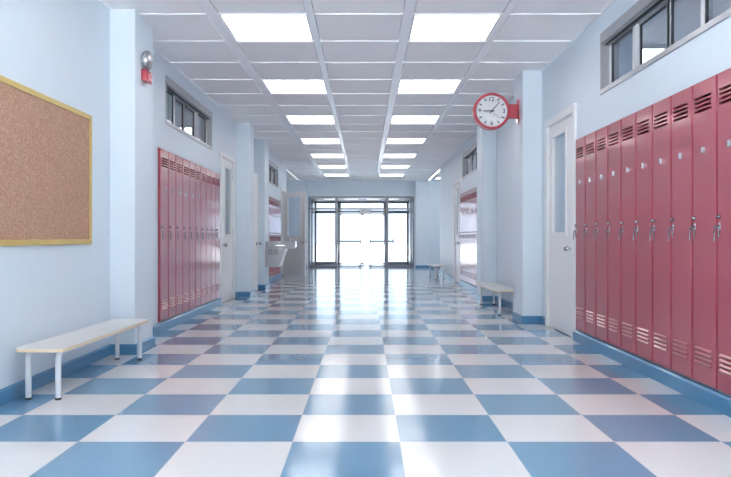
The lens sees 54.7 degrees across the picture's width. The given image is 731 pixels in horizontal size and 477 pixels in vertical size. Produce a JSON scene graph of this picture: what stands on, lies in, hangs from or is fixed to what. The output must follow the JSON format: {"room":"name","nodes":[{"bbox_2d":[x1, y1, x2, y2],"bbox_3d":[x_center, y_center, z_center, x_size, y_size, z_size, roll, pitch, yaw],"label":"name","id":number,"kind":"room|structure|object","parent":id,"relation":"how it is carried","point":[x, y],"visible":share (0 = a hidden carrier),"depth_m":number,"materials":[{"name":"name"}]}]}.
{"room":"school corridor","nodes":[
{"label":"school corridor","id":0,"kind":"room"},
{"bbox_2d":[0,0,285,388],"bbox_3d":[-2.446,-0.507,8.950,0.300,3.100,23.100,0,0,0],"label":"wall","id":1,"kind":"structure","parent":0,"point":[59,50],"depth_m":5.53,"materials":[{"name":"paint"}]},
{"bbox_2d":[0,75,91,245],"bbox_3d":[-2.284,-0.486,4.860,0.024,1.067,2.020,0,0,0],"label":"corkboard","id":2,"kind":"object","parent":1,"relation":"attached to","point":[46,142],"visible":1,"depth_m":4.99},
{"bbox_2d":[110,9,152,343],"bbox_3d":[-2.180,-0.507,6.595,0.231,3.100,0.530,0,0,0],"label":"pillar","id":3,"kind":"structure","parent":1,"relation":"attached to","point":[131,98],"depth_m":6.33,"materials":[{"name":"paint"}]},
{"bbox_2d":[0,273,280,404],"bbox_3d":[-2.171,0.989,8.950,0.249,0.106,23.100,0,0,0],"label":"baseboard","id":4,"kind":"structure","parent":1,"relation":"attached to","point":[11,392],"depth_m":6.21,"materials":[{"name":"blue"}]},
{"bbox_2d":[141,51,153,84],"bbox_3d":[-2.019,-1.597,6.575,0.090,0.302,0.184,0,0,0],"label":"bell","id":5,"kind":"object","parent":1,"relation":"attached to","point":[147,57],"visible":1,"depth_m":6.52,"materials":[{"name":"grey metal"}]},
{"bbox_2d":[158,147,167,321],"bbox_3d":[-2.401,-0.041,7.966,0.323,1.942,0.320,0,0,0],"label":"locker","id":6,"kind":"object","parent":1,"relation":"in","point":[162,154],"visible":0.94,"depth_m":7.89,"materials":[{"name":"red metal"}]},
{"bbox_2d":[168,152,175,317],"bbox_3d":[-2.401,-0.041,8.287,0.323,1.942,0.320,0,0,0],"label":"locker","id":7,"kind":"object","parent":1,"relation":"in","point":[171,157],"visible":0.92,"depth_m":8.28,"materials":[{"name":"red metal"}]},
{"bbox_2d":[175,155,182,315],"bbox_3d":[-2.401,-0.041,8.609,0.323,1.942,0.320,0,0,0],"label":"locker","id":8,"kind":"object","parent":1,"relation":"in","point":[179,165],"visible":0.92,"depth_m":8.60,"materials":[{"name":"red metal"}]},
{"bbox_2d":[182,158,188,312],"bbox_3d":[-2.401,-0.041,8.930,0.323,1.942,0.320,0,0,0],"label":"locker","id":9,"kind":"object","parent":1,"relation":"in","point":[185,168],"visible":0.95,"depth_m":8.90,"materials":[{"name":"red metal"}]},
{"bbox_2d":[166,75,211,149],"bbox_3d":[-2.370,-1.599,9.325,0.172,0.561,2.434,0,0,0],"label":"window","id":10,"kind":"structure","parent":1,"relation":"in","point":[177,93],"depth_m":9.33,"materials":[{"name":"silver metal"}]},
{"bbox_2d":[189,161,194,309],"bbox_3d":[-2.401,-0.041,9.252,0.323,1.942,0.320,0,0,0],"label":"locker","id":11,"kind":"object","parent":1,"relation":"in","point":[191,164],"visible":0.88,"depth_m":9.24,"materials":[{"name":"red metal"}]},
{"bbox_2d":[195,164,200,306],"bbox_3d":[-2.401,-0.041,9.573,0.323,1.942,0.320,0,0,0],"label":"locker","id":12,"kind":"object","parent":1,"relation":"in","point":[197,167],"visible":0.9,"depth_m":9.56,"materials":[{"name":"red metal"}]},
{"bbox_2d":[201,166,205,304],"bbox_3d":[-2.401,-0.041,9.895,0.323,1.942,0.320,0,0,0],"label":"locker","id":13,"kind":"object","parent":1,"relation":"in","point":[203,170],"visible":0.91,"depth_m":9.89,"materials":[{"name":"red metal"}]},
{"bbox_2d":[206,168,210,302],"bbox_3d":[-2.401,-0.041,10.216,0.323,1.942,0.320,0,0,0],"label":"locker","id":14,"kind":"object","parent":1,"relation":"in","point":[208,172],"visible":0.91,"depth_m":10.20,"materials":[{"name":"red metal"}]},
{"bbox_2d":[211,171,215,300],"bbox_3d":[-2.401,-0.041,10.538,0.323,1.942,0.320,0,0,0],"label":"locker","id":15,"kind":"object","parent":1,"relation":"in","point":[213,174],"visible":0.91,"depth_m":10.54,"materials":[{"name":"red metal"}]},
{"bbox_2d":[215,172,219,298],"bbox_3d":[-2.401,-0.041,10.859,0.323,1.942,0.320,0,0,0],"label":"locker","id":16,"kind":"object","parent":1,"relation":"in","point":[217,174],"visible":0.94,"depth_m":10.85,"materials":[{"name":"red metal"}]},
{"bbox_2d":[220,150,234,303],"bbox_3d":[-2.326,-0.173,11.710,0.237,2.429,1.180,0,0,0],"label":"door","id":17,"kind":"structure","parent":1,"relation":"in","point":[227,163],"depth_m":11.90,"materials":[{"name":"white paint"}]},
{"bbox_2d":[237,123,253,291],"bbox_3d":[-2.180,-0.507,12.820,0.231,3.100,0.500,0,0,0],"label":"pillar","id":18,"kind":"structure","parent":1,"relation":"attached to","point":[245,131],"depth_m":12.57,"materials":[{"name":"paint"}]},
{"bbox_2d":[254,173,261,290],"bbox_3d":[-2.258,-0.173,13.700,0.356,2.429,1.180,0,0,0],"label":"door","id":19,"kind":"structure","parent":1,"relation":"in","point":[256,243],"depth_m":14.08,"materials":[{"name":"white paint"}]},
{"bbox_2d":[254,139,268,284],"bbox_3d":[-2.180,-0.507,14.785,0.231,3.100,0.590,0,0,0],"label":"pillar","id":20,"kind":"structure","parent":1,"relation":"attached to","point":[261,146],"depth_m":14.49,"materials":[{"name":"paint"}]},
{"bbox_2d":[269,196,270,276],"bbox_3d":[-2.401,-0.041,16.815,0.323,1.942,0.320,0,0,0],"label":"locker","id":21,"kind":"object","parent":1,"relation":"in","point":[269,196],"visible":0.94,"depth_m":16.69,"materials":[{"name":"red metal"}]},
{"bbox_2d":[271,197,272,276],"bbox_3d":[-2.401,-0.041,17.137,0.323,1.942,0.320,0,0,0],"label":"locker","id":22,"kind":"object","parent":1,"relation":"in","point":[271,197],"visible":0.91,"depth_m":17.05,"materials":[{"name":"red metal"}]},
{"bbox_2d":[269,160,277,187],"bbox_3d":[-2.370,-1.599,17.305,0.172,0.561,2.434,0,0,0],"label":"window","id":23,"kind":"structure","parent":1,"relation":"in","point":[273,168],"depth_m":18.14,"materials":[{"name":"grey glass"}]},
{"bbox_2d":[273,198,274,275],"bbox_3d":[-2.401,-0.041,17.458,0.323,1.942,0.320,0,0,0],"label":"locker","id":24,"kind":"object","parent":1,"relation":"in","point":[273,198],"visible":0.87,"depth_m":17.41,"materials":[{"name":"red metal"}]},
{"bbox_2d":[274,198,275,274],"bbox_3d":[-2.401,-0.041,17.780,0.323,1.942,0.320,0,0,0],"label":"locker","id":25,"kind":"object","parent":1,"relation":"in","point":[274,198],"visible":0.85,"depth_m":17.65,"materials":[{"name":"red metal"}]},
{"bbox_2d":[276,199,277,274],"bbox_3d":[-2.401,-0.041,18.101,0.323,1.942,0.320,0,0,0],"label":"locker","id":26,"kind":"object","parent":1,"relation":"in","point":[276,199],"visible":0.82,"depth_m":18.01,"materials":[{"name":"red metal"}]},
{"bbox_2d":[278,200,278,273],"bbox_3d":[-2.401,-0.041,18.423,0.323,1.942,0.320,0,0,0],"label":"locker","id":27,"kind":"object","parent":1,"relation":"in","point":[278,200],"visible":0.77,"depth_m":18.41,"materials":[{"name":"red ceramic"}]},
{"bbox_2d":[279,201,280,272],"bbox_3d":[-2.401,-0.041,18.744,0.323,1.942,0.320,0,0,0],"label":"locker","id":28,"kind":"object","parent":1,"relation":"in","point":[279,201],"visible":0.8,"depth_m":18.62,"materials":[{"name":"red metal"}]},
{"bbox_2d":[265,238,296,266],"bbox_3d":[-1.760,0.286,14.775,0.610,0.613,0.450,0,0,0],"label":"fountain","id":29,"kind":"object","parent":1,"relation":"attached to","point":[275,251],"visible":1,"depth_m":14.56,"materials":[{"name":"silver metal"}]},
{"bbox_2d":[273,249,277,254],"bbox_3d":[-1.853,0.278,14.566,0.095,0.120,0.012,0,0,0],"label":"vent grille","id":30,"kind":"object","parent":29,"relation":"attached to","point":[275,251],"depth_m":14.56,"materials":[{"name":"grey metal"}]},
{"bbox_2d":[267,238,296,248],"bbox_3d":[-1.745,0.093,14.775,0.580,0.227,0.450,0,0,0],"label":"basin","id":31,"kind":"object","parent":29,"relation":"in","point":[290,244],"depth_m":14.56,"materials":[{"name":"silver metal"}]},
{"bbox_2d":[280,187,307,276],"bbox_3d":[-2.012,-0.173,19.640,0.848,2.429,1.180,0,0,0],"label":"door","id":32,"kind":"structure","parent":1,"relation":"in","point":[294,263],"depth_m":19.67,"materials":[{"name":"white paint"}]},
{"bbox_2d":[310,199,411,264],"bbox_3d":[-0.151,-0.282,26.825,4.013,2.649,2.850,0,0,0],"label":"wall","id":33,"kind":"structure","parent":0,"point":[310,199],"depth_m":26.63,"materials":[{"name":"blue paint"}]},
{"bbox_2d":[308,196,413,267],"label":"door","id":34,"kind":"structure","parent":33,"relation":"in","point":[337,210],"depth_m":25.27,"materials":[{"name":"silver metal"}]},
{"bbox_2d":[312,199,410,264],"bbox_3d":[-0.151,-0.232,27.470,3.773,2.547,1.340,0,0,0],"label":"trim","id":35,"kind":"structure","parent":33,"relation":"attached to","point":[313,201],"depth_m":27.27,"materials":[{"name":"silver metal"}]},
{"bbox_2d":[313,199,409,200],"bbox_3d":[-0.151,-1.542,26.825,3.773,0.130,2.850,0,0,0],"label":"door frame","id":36,"kind":"structure","parent":0,"point":[313,199],"depth_m":27.27,"materials":[{"name":"silver metal"}]},
{"bbox_2d":[286,181,439,267],"bbox_3d":[0.000,-0.507,25.300,15.800,3.100,0.200,0,0,0],"label":"wall","id":37,"kind":"structure","parent":0,"point":[314,188],"depth_m":25.20,"materials":[{"name":"paint"}]},
{"bbox_2d":[292,180,306,264],"bbox_3d":[-2.335,-0.507,25.075,0.530,3.100,0.250,0,0,0],"label":"pillar","id":38,"kind":"structure","parent":37,"relation":"attached to","point":[297,185],"depth_m":24.95,"materials":[{"name":"paint"}]},
{"bbox_2d":[306,265,439,267],"bbox_3d":[0.000,0.995,25.066,15.800,0.094,0.268,0,0,0],"label":"baseboard","id":39,"kind":"structure","parent":37,"relation":"attached to","point":[416,266],"depth_m":24.93,"materials":[{"name":"blue"}]},
{"bbox_2d":[415,180,429,264],"bbox_3d":[2.027,-0.507,25.075,0.525,3.100,0.250,0,0,0],"label":"pillar","id":40,"kind":"structure","parent":37,"relation":"attached to","point":[422,187],"depth_m":24.95,"materials":[{"name":"paint"}]},
{"bbox_2d":[0,265,730,476],"bbox_3d":[0.000,1.103,12.730,16.400,0.120,31.060,0,0,0],"label":"floor","id":41,"kind":"structure","parent":0,"point":[363,371],"depth_m":4.46,"materials":[{"name":"tile"}]},
{"bbox_2d":[16,319,148,399],"bbox_3d":[-2.047,0.869,5.290,0.320,0.347,1.670,0,0,2],"label":"bench","id":42,"kind":"object","parent":41,"relation":"on","point":[61,344],"visible":1,"depth_m":4.88,"materials":[{"name":"laminate"}]},
{"bbox_2d":[427,264,444,278],"bbox_3d":[1.870,0.869,18.740,0.320,0.347,1.760,0,0,0],"label":"bench","id":43,"kind":"object","parent":41,"relation":"on","point":[432,265],"visible":1,"depth_m":18.09,"materials":[{"name":"laminate"}]},
{"bbox_2d":[476,282,513,314],"bbox_3d":[1.905,0.869,10.360,0.320,0.347,1.760,0,0,0],"label":"bench","id":44,"kind":"object","parent":41,"relation":"on","point":[498,288],"visible":0.83,"depth_m":10.05,"materials":[{"name":"laminate"}]},
{"bbox_2d":[99,0,730,180],"bbox_3d":[0.000,-2.152,11.300,16.200,0.211,28.200,0,0,0],"label":"ceiling","id":45,"kind":"structure","parent":0,"point":[361,50],"depth_m":8.35,"materials":[{"name":"white tile"}]},
{"bbox_2d":[176,125,190,133],"bbox_3d":[-3.400,-2.029,13.400,0.660,0.056,1.260,0,0,0],"label":"light","id":46,"kind":"object","parent":45,"relation":"attached to","point":[187,127],"visible":0.03,"depth_m":12.81,"materials":[{"name":"white"}]},
{"bbox_2d":[219,15,313,40],"bbox_3d":[-0.943,-2.087,6.905,0.811,0.060,0.861,0,0,0],"label":"ceiling light","id":47,"kind":"object","parent":45,"relation":"attached to","point":[241,27],"visible":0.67,"depth_m":6.91,"materials":[{"name":"white plastic"}]},
{"bbox_2d":[286,168,299,179],"bbox_3d":[-2.341,-2.047,22.700,0.090,0.020,4.100,0,0,0],"label":"recessed light","id":48,"kind":"object","parent":45,"relation":"in","point":[287,170],"visible":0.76,"depth_m":22.52,"materials":[{"name":"white plastic"}]},
{"bbox_2d":[262,80,326,92],"bbox_3d":[-0.943,-2.087,9.566,0.811,0.060,0.861,0,0,0],"label":"ceiling light","id":49,"kind":"object","parent":45,"relation":"attached to","point":[273,86],"visible":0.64,"depth_m":9.60,"materials":[{"name":"white plastic"}]},
{"bbox_2d":[286,116,334,123],"bbox_3d":[-0.943,-2.087,12.227,0.811,0.060,0.861,0,0,0],"label":"ceiling light","id":50,"kind":"object","parent":45,"relation":"attached to","point":[292,119],"visible":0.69,"depth_m":12.26,"materials":[{"name":"white plastic"}]},
{"bbox_2d":[301,139,340,143],"bbox_3d":[-0.943,-2.087,14.889,0.811,0.060,0.861,0,0,0],"label":"ceiling light","id":51,"kind":"object","parent":45,"relation":"attached to","point":[305,141],"visible":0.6,"depth_m":15.04,"materials":[{"name":"white plastic"}]},
{"bbox_2d":[310,154,343,157],"bbox_3d":[-0.943,-2.087,17.549,0.811,0.060,0.861,0,0,0],"label":"ceiling light","id":52,"kind":"object","parent":45,"relation":"attached to","point":[312,155],"visible":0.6,"depth_m":17.58,"materials":[{"name":"white plastic"}]},
{"bbox_2d":[318,165,346,167],"bbox_3d":[-0.943,-2.087,20.210,0.811,0.060,0.861,0,0,0],"label":"ceiling light","id":53,"kind":"object","parent":45,"relation":"attached to","point":[319,166],"visible":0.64,"depth_m":20.26,"materials":[{"name":"white plastic"}]},
{"bbox_2d":[324,174,348,175],"bbox_3d":[-0.943,-2.087,22.872,0.811,0.060,0.861,0,0,0],"label":"ceiling light","id":54,"kind":"object","parent":45,"relation":"attached to","point":[324,174],"visible":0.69,"depth_m":22.92,"materials":[{"name":"white plastic"}]},
{"bbox_2d":[379,174,404,175],"bbox_3d":[0.849,-2.087,22.872,0.811,0.060,0.861,0,0,0],"label":"ceiling light","id":55,"kind":"object","parent":45,"relation":"attached to","point":[379,174],"visible":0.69,"depth_m":22.80,"materials":[{"name":"white plastic"}]},
{"bbox_2d":[381,165,409,167],"bbox_3d":[0.849,-2.087,20.210,0.811,0.060,0.861,0,0,0],"label":"ceiling light","id":56,"kind":"object","parent":45,"relation":"attached to","point":[382,166],"visible":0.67,"depth_m":20.26,"materials":[{"name":"white plastic"}]},
{"bbox_2d":[383,154,416,157],"bbox_3d":[0.849,-2.087,17.549,0.811,0.060,0.861,0,0,0],"label":"ceiling light","id":57,"kind":"object","parent":45,"relation":"attached to","point":[384,155],"visible":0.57,"depth_m":17.58,"materials":[{"name":"white plastic"}]},
{"bbox_2d":[386,139,425,143],"bbox_3d":[0.849,-2.087,14.889,0.811,0.060,0.861,0,0,0],"label":"ceiling light","id":58,"kind":"object","parent":45,"relation":"attached to","point":[389,141],"visible":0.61,"depth_m":15.04,"materials":[{"name":"white plastic"}]},
{"bbox_2d":[390,116,439,123],"bbox_3d":[0.849,-2.087,12.227,0.811,0.060,0.861,0,0,0],"label":"ceiling light","id":59,"kind":"object","parent":45,"relation":"attached to","point":[394,119],"visible":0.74,"depth_m":12.26,"materials":[{"name":"white plastic"}]},
{"bbox_2d":[397,80,461,92],"bbox_3d":[0.849,-2.087,9.566,0.811,0.060,0.861,0,0,0],"label":"ceiling light","id":60,"kind":"object","parent":45,"relation":"attached to","point":[405,86],"visible":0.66,"depth_m":9.60,"materials":[{"name":"white plastic"}]},
{"bbox_2d":[428,168,439,179],"bbox_3d":[2.210,-2.047,22.700,0.090,0.020,4.100,0,0,0],"label":"recessed light","id":61,"kind":"object","parent":45,"relation":"in","point":[438,170],"visible":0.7,"depth_m":22.48,"materials":[{"name":"white plastic"}]},
{"bbox_2d":[408,15,501,40],"bbox_3d":[0.849,-2.087,6.905,0.811,0.060,0.861,0,0,0],"label":"ceiling light","id":62,"kind":"object","parent":45,"relation":"attached to","point":[423,27],"visible":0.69,"depth_m":6.91,"materials":[{"name":"white plastic"}]},
{"bbox_2d":[643,44,666,62],"bbox_3d":[3.000,-2.029,7.930,0.400,0.056,0.940,0,0,0],"label":"light","id":63,"kind":"object","parent":45,"relation":"attached to","point":[649,50],"visible":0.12,"depth_m":7.49,"materials":[{"name":"white"}]},
{"bbox_2d":[643,49,663,62],"bbox_3d":[3.000,-2.005,7.930,0.340,0.006,0.880,0,0,0],"label":"diffuser","id":64,"kind":"object","parent":63,"relation":"attached to","point":[647,53],"depth_m":7.64,"materials":[{"name":"white"}]},
{"bbox_2d":[440,0,730,395],"bbox_3d":[2.315,-0.507,8.950,0.300,3.100,23.100,0,0,0],"label":"wall","id":65,"kind":"structure","parent":0,"point":[573,76],"depth_m":7.08,"materials":[{"name":"paint"}]},
{"bbox_2d":[454,177,460,282],"bbox_3d":[2.195,-0.173,16.560,0.237,2.429,1.180,0,0,0],"label":"door","id":66,"kind":"structure","parent":65,"relation":"in","point":[457,183],"depth_m":16.91,"materials":[{"name":"white paint"}]},
{"bbox_2d":[459,194,461,279],"bbox_3d":[2.270,-0.041,15.779,0.323,1.942,0.320,0,0,0],"label":"locker","id":67,"kind":"object","parent":65,"relation":"in","point":[460,194],"visible":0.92,"depth_m":15.84,"materials":[{"name":"red metal"}]},
{"bbox_2d":[461,193,463,280],"bbox_3d":[2.270,-0.041,15.458,0.323,1.942,0.320,0,0,0],"label":"locker","id":68,"kind":"object","parent":65,"relation":"in","point":[462,232],"visible":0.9,"depth_m":15.50,"materials":[{"name":"red metal"}]},
{"bbox_2d":[463,192,465,280],"bbox_3d":[2.270,-0.041,15.136,0.323,1.942,0.320,0,0,0],"label":"locker","id":69,"kind":"object","parent":65,"relation":"in","point":[464,192],"visible":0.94,"depth_m":15.25,"materials":[{"name":"red metal"}]},
{"bbox_2d":[465,190,468,282],"bbox_3d":[2.270,-0.041,14.815,0.323,1.942,0.320,0,0,0],"label":"locker","id":70,"kind":"object","parent":65,"relation":"in","point":[467,192],"visible":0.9,"depth_m":14.80,"materials":[{"name":"red metal"}]},
{"bbox_2d":[467,189,470,283],"bbox_3d":[2.270,-0.041,14.493,0.323,1.942,0.320,0,0,0],"label":"locker","id":71,"kind":"object","parent":65,"relation":"in","point":[469,196],"visible":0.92,"depth_m":14.51,"materials":[{"name":"red metal"}]},
{"bbox_2d":[462,142,476,178],"bbox_3d":[2.239,-1.599,14.495,0.172,0.561,2.434,0,0,0],"label":"window","id":72,"kind":"structure","parent":65,"relation":"in","point":[467,156],"depth_m":15.07,"materials":[{"name":"grey glass"}]},
{"bbox_2d":[470,188,472,283],"bbox_3d":[2.270,-0.041,14.172,0.323,1.942,0.320,0,0,0],"label":"locker","id":73,"kind":"object","parent":65,"relation":"in","point":[471,231],"visible":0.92,"depth_m":14.20,"materials":[{"name":"red metal"}]},
{"bbox_2d":[472,187,475,285],"bbox_3d":[2.270,-0.041,13.850,0.323,1.942,0.320,0,0,0],"label":"locker","id":74,"kind":"object","parent":65,"relation":"in","point":[474,189],"visible":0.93,"depth_m":13.85,"materials":[{"name":"red metal"}]},
{"bbox_2d":[474,187,476,285],"bbox_3d":[2.270,-0.041,13.529,0.323,1.942,0.320,0,0,0],"label":"locker","id":75,"kind":"object","parent":65,"relation":"in","point":[475,235],"visible":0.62,"depth_m":13.60,"materials":[{"name":"red metal"}]},
{"bbox_2d":[477,125,496,295],"bbox_3d":[2.045,-0.507,11.930,0.241,3.100,0.540,0,0,0],"label":"pillar","id":76,"kind":"structure","parent":65,"relation":"attached to","point":[486,139],"depth_m":11.66,"materials":[{"name":"paint"}]},
{"bbox_2d":[472,93,518,129],"bbox_3d":[1.638,-1.595,8.880,0.572,0.456,0.134,0,0,0],"label":"clock","id":77,"kind":"object","parent":65,"relation":"attached to","point":[491,111],"visible":1,"depth_m":8.83,"materials":[{"name":"red plastic"}]},
{"bbox_2d":[514,71,541,315],"bbox_3d":[2.045,-0.507,8.895,0.241,3.100,0.490,0,0,0],"label":"pillar","id":78,"kind":"structure","parent":65,"relation":"attached to","point":[528,84],"depth_m":8.65,"materials":[{"name":"paint"}]},
{"bbox_2d":[545,103,576,338],"bbox_3d":[2.195,-0.173,7.825,0.237,2.429,1.180,0,0,0],"label":"door","id":79,"kind":"structure","parent":65,"relation":"in","point":[560,247],"depth_m":7.91,"materials":[{"name":"white paint"}]},
{"bbox_2d":[573,136,585,332],"bbox_3d":[2.270,-0.041,7.033,0.323,1.942,0.320,0,0,0],"label":"locker","id":80,"kind":"object","parent":65,"relation":"in","point":[581,142],"visible":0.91,"depth_m":7.02,"materials":[{"name":"red metal"}]},
{"bbox_2d":[439,271,730,417],"bbox_3d":[2.035,0.989,8.950,0.259,0.106,23.100,0,0,0],"label":"baseboard","id":81,"kind":"structure","parent":65,"relation":"attached to","point":[712,398],"depth_m":5.37,"materials":[{"name":"blue plastic"}]},
{"bbox_2d":[583,131,595,336],"bbox_3d":[2.270,-0.041,6.712,0.323,1.942,0.320,0,0,0],"label":"locker","id":82,"kind":"object","parent":65,"relation":"in","point":[590,225],"visible":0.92,"depth_m":6.71,"materials":[{"name":"red metal"}]},
{"bbox_2d":[593,125,607,342],"bbox_3d":[2.270,-0.041,6.390,0.323,1.942,0.320,0,0,0],"label":"locker","id":83,"kind":"object","parent":65,"relation":"in","point":[601,134],"visible":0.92,"depth_m":6.40,"materials":[{"name":"red metal"}]},
{"bbox_2d":[605,119,621,348],"bbox_3d":[2.270,-0.041,6.069,0.323,1.942,0.320,0,0,0],"label":"locker","id":84,"kind":"object","parent":65,"relation":"in","point":[614,129],"visible":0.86,"depth_m":6.06,"materials":[{"name":"red metal"}]},
{"bbox_2d":[618,112,635,354],"bbox_3d":[2.270,-0.041,5.747,0.323,1.942,0.320,0,0,0],"label":"locker","id":85,"kind":"object","parent":65,"relation":"in","point":[628,223],"visible":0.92,"depth_m":5.74,"materials":[{"name":"red metal"}]},
{"bbox_2d":[633,104,652,361],"bbox_3d":[2.270,-0.041,5.426,0.323,1.942,0.320,0,0,0],"label":"locker","id":86,"kind":"object","parent":65,"relation":"in","point":[644,117],"visible":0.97,"depth_m":5.43,"materials":[{"name":"red metal"}]},
{"bbox_2d":[649,96,671,369],"bbox_3d":[2.270,-0.041,5.104,0.323,1.942,0.320,0,0,0],"label":"locker","id":87,"kind":"object","parent":65,"relation":"in","point":[662,110],"visible":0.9,"depth_m":5.08,"materials":[{"name":"red metal"}]},
{"bbox_2d":[600,0,730,94],"bbox_3d":[2.239,-1.599,5.275,0.172,0.561,2.434,0,0,0],"label":"window","id":88,"kind":"structure","parent":65,"relation":"in","point":[641,12],"depth_m":5.79,"materials":[{"name":"silver metal"}]},
{"bbox_2d":[668,86,692,378],"bbox_3d":[2.270,-0.041,4.783,0.323,1.942,0.320,0,0,0],"label":"locker","id":89,"kind":"object","parent":65,"relation":"in","point":[682,101],"visible":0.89,"depth_m":4.76,"materials":[{"name":"red metal"}]},
{"bbox_2d":[689,74,717,389],"bbox_3d":[2.270,-0.041,4.461,0.323,1.942,0.320,0,0,0],"label":"locker","id":90,"kind":"object","parent":65,"relation":"in","point":[705,92],"visible":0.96,"depth_m":4.44,"materials":[{"name":"red metal"}]},
{"bbox_2d":[713,68,730,394],"bbox_3d":[2.270,-0.041,4.140,0.323,1.942,0.320,0,0,0],"label":"locker","id":91,"kind":"object","parent":65,"relation":"in","point":[724,78],"visible":1,"depth_m":4.22,"materials":[{"name":"red metal"}]},
{"label":"outside","id":92,"kind":"structure","parent":0,"visible":0},
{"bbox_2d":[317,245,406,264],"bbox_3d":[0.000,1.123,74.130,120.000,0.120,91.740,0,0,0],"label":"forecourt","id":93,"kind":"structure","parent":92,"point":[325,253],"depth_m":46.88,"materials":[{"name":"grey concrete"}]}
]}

